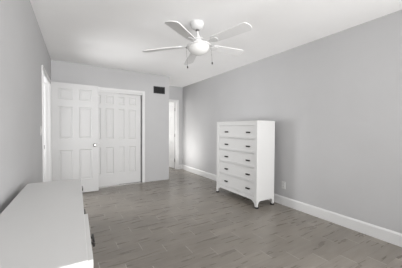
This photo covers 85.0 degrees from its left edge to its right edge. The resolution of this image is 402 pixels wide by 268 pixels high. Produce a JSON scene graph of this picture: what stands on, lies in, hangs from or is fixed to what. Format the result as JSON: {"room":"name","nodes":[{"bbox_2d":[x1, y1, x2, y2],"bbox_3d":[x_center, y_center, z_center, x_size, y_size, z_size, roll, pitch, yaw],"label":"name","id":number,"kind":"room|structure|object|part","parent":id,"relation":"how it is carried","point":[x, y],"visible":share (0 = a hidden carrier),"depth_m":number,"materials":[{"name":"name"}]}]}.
{"room":"bedroom","nodes":[
{"label":"bedroom","id":0,"kind":"room"},
{"bbox_2d":[0,0,51,213],"bbox_3d":[-0.868,-0.038,0.640,0.120,2.440,7.900,0,1,-30],"label":"wall","id":1,"kind":"structure","parent":0,"point":[23,49],"depth_m":1.72,"materials":[{"name":"grey paint"}]},
{"bbox_2d":[41,65,51,181],"bbox_3d":[-2.373,0.106,3.289,0.146,2.015,1.045,0,1,-30],"label":"trim","id":2,"kind":"structure","parent":1,"relation":"attached to","point":[46,86],"depth_m":3.68,"materials":[{"name":"white paint"}]},
{"bbox_2d":[51,82,98,192],"bbox_3d":[-2.278,0.091,4.006,0.761,1.990,0.157,0,2,-31],"label":"door","id":3,"kind":"structure","parent":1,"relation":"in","point":[74,107],"depth_m":3.98,"materials":[{"name":"white paint"}]},
{"bbox_2d":[51,60,168,181],"bbox_3d":[-2.146,-0.144,4.983,2.607,2.440,1.056,0,2,-31],"label":"wall","id":4,"kind":"structure","parent":0,"point":[156,105],"depth_m":4.93,"materials":[{"name":"grey paint"}]},
{"bbox_2d":[98,92,118,186],"bbox_3d":[-2.006,0.112,4.490,0.615,1.925,0.030,0,2,-31],"label":"door","id":5,"kind":"structure","parent":4,"relation":"in","point":[108,103],"depth_m":4.54,"materials":[{"name":"white paint"}]},
{"bbox_2d":[99,181,141,187],"bbox_3d":[-1.812,1.080,4.657,1.132,0.012,0.078,0,2,-31],"label":"trim","id":6,"kind":"structure","parent":4,"relation":"attached to","point":[141,181],"depth_m":4.74,"materials":[{"name":"white wood"}]},
{"bbox_2d":[98,87,144,181],"bbox_3d":[-1.808,0.071,4.638,1.222,2.030,0.134,0,2,-31],"label":"trim","id":7,"kind":"structure","parent":4,"relation":"attached to","point":[100,89],"depth_m":4.88,"materials":[{"name":"white paint"}]},
{"bbox_2d":[119,94,140,183],"bbox_3d":[-1.622,0.108,4.766,0.615,1.925,0.030,0,2,-31],"label":"door","id":8,"kind":"structure","parent":4,"relation":"in","point":[129,105],"depth_m":4.79,"materials":[{"name":"white paint"}]},
{"bbox_2d":[154,86,164,93],"bbox_3d":[-0.960,-1.009,5.055,0.272,0.162,0.014,0,2,-31],"label":"air vent","id":9,"kind":"object","parent":4,"relation":"in","point":[159,90],"visible":1,"depth_m":5.06,"materials":[{"name":"black metal"}]},
{"bbox_2d":[169,86,182,164],"bbox_3d":[-1.014,-0.168,6.360,0.999,2.440,0.120,0,2,-31],"label":"wall","id":10,"kind":"structure","parent":0,"point":[175,93],"depth_m":6.52,"materials":[{"name":"grey paint"}]},
{"bbox_2d":[169,103,174,167],"bbox_3d":[-0.969,0.036,6.868,0.157,1.985,0.693,-1,2,-34],"label":"door","id":11,"kind":"structure","parent":10,"relation":"in","point":[171,105],"depth_m":6.71,"materials":[{"name":"white paint"}]},
{"bbox_2d":[169,99,178,168],"bbox_3d":[-1.029,0.025,6.349,0.792,2.055,0.137,0,2,-31],"label":"trim","id":12,"kind":"structure","parent":10,"relation":"attached to","point":[176,102],"depth_m":6.49,"materials":[{"name":"white paint"}]},
{"bbox_2d":[30,0,401,86],"bbox_3d":[-1.127,-1.355,2.663,5.260,0.100,11.420,0,2,-31],"label":"ceiling","id":13,"kind":"structure","parent":0,"point":[114,34],"depth_m":2.67,"materials":[{"name":"paint"}]},
{"bbox_2d":[142,20,251,67],"bbox_3d":[-0.041,-1.033,2.618,1.278,0.530,1.228,0,1,-14],"label":"ceiling fan","id":14,"kind":"object","parent":13,"relation":"hanging from","point":[198,46],"visible":1,"depth_m":2.48,"materials":[{"name":"white metal"}]},
{"bbox_3d":[-0.461,-1.001,2.597,0.468,0.008,0.144,-5,13,4],"label":"blade","id":15,"kind":"part","parent":14,"relation":"part of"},
{"bbox_3d":[-0.191,-1.016,2.164,0.144,0.008,0.468,9,7,21],"label":"blade","id":16,"kind":"part","parent":14,"relation":"part of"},
{"bbox_3d":[-0.134,-1.029,2.987,0.144,0.008,0.468,-17,2,-14],"label":"blade","id":17,"kind":"part","parent":14,"relation":"part of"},
{"bbox_3d":[-0.025,-0.972,2.567,0.252,0.092,0.252,-4,1,-31],"label":"lamp shade","id":18,"kind":"part","parent":14,"relation":"part of","materials":[{"name":"white glass"}]},
{"bbox_3d":[0.338,-1.060,2.796,0.468,0.008,0.144,-3,-12,-32],"label":"blade","id":19,"kind":"part","parent":14,"relation":"part of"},
{"bbox_3d":[0.302,-1.052,2.287,0.468,0.008,0.144,-2,-10,40],"label":"blade","id":20,"kind":"part","parent":14,"relation":"part of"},
{"bbox_2d":[82,167,401,267],"bbox_3d":[-1.142,1.184,2.720,5.260,0.100,11.420,0,2,-31],"label":"floor","id":21,"kind":"structure","parent":0,"point":[181,220],"depth_m":2.53,"materials":[{"name":"grey wood"}]},
{"bbox_2d":[0,179,94,267],"bbox_3d":[-0.846,0.783,1.225,0.405,0.772,1.362,0,1,-29],"label":"dresser","id":22,"kind":"object","parent":21,"relation":"on","point":[46,225],"visible":1,"depth_m":0.93,"materials":[{"name":"white paint"}]},
{"bbox_3d":[-0.622,0.528,0.898,0.300,0.193,0.474,0,1,-29],"label":"drawer","id":23,"kind":"part","parent":22,"relation":"part of","materials":[{"name":"white paint"}]},
{"bbox_3d":[-0.473,0.462,0.955,0.017,0.022,0.085,0,1,-29],"label":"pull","id":24,"kind":"part","parent":22,"relation":"part of","materials":[{"name":"brown metal"}]},
{"bbox_2d":[216,120,274,208],"bbox_3d":[0.733,0.451,3.846,0.412,1.337,1.072,0,2,-31],"label":"dresser","id":25,"kind":"object","parent":21,"relation":"on","point":[245,149],"visible":1,"depth_m":3.49,"materials":[{"name":"white paint"}]},
{"bbox_3d":[0.721,0.181,3.832,0.342,0.202,0.922,0,2,-31],"label":"drawer","id":26,"kind":"part","parent":25,"relation":"part of","materials":[{"name":"white paint"}]},
{"bbox_3d":[0.719,0.402,3.837,0.342,0.202,0.922,0,2,-31],"label":"drawer","id":27,"kind":"part","parent":25,"relation":"part of","materials":[{"name":"white paint"}]},
{"bbox_3d":[0.718,0.623,3.842,0.342,0.202,0.922,0,2,-31],"label":"drawer","id":28,"kind":"part","parent":25,"relation":"part of","materials":[{"name":"white paint"}]},
{"bbox_3d":[0.717,0.844,3.847,0.342,0.202,0.922,0,2,-31],"label":"drawer","id":29,"kind":"part","parent":25,"relation":"part of","materials":[{"name":"white paint"}]},
{"bbox_3d":[0.722,-0.040,3.827,0.342,0.202,0.922,0,2,-31],"label":"drawer","id":30,"kind":"part","parent":25,"relation":"part of","materials":[{"name":"white paint"}]},
{"bbox_2d":[169,10,401,233],"bbox_3d":[1.061,-0.103,4.027,0.120,2.440,11.420,0,2,-31],"label":"wall","id":31,"kind":"structure","parent":0,"point":[334,101],"depth_m":2.89,"materials":[{"name":"grey paint"}]},
{"bbox_2d":[182,165,401,246],"bbox_3d":[1.667,1.079,2.917,0.014,0.135,8.602,0,2,-31],"label":"baseboard","id":32,"kind":"structure","parent":31,"relation":"attached to","point":[387,235],"depth_m":2.80,"materials":[{"name":"white paint"}]}
]}

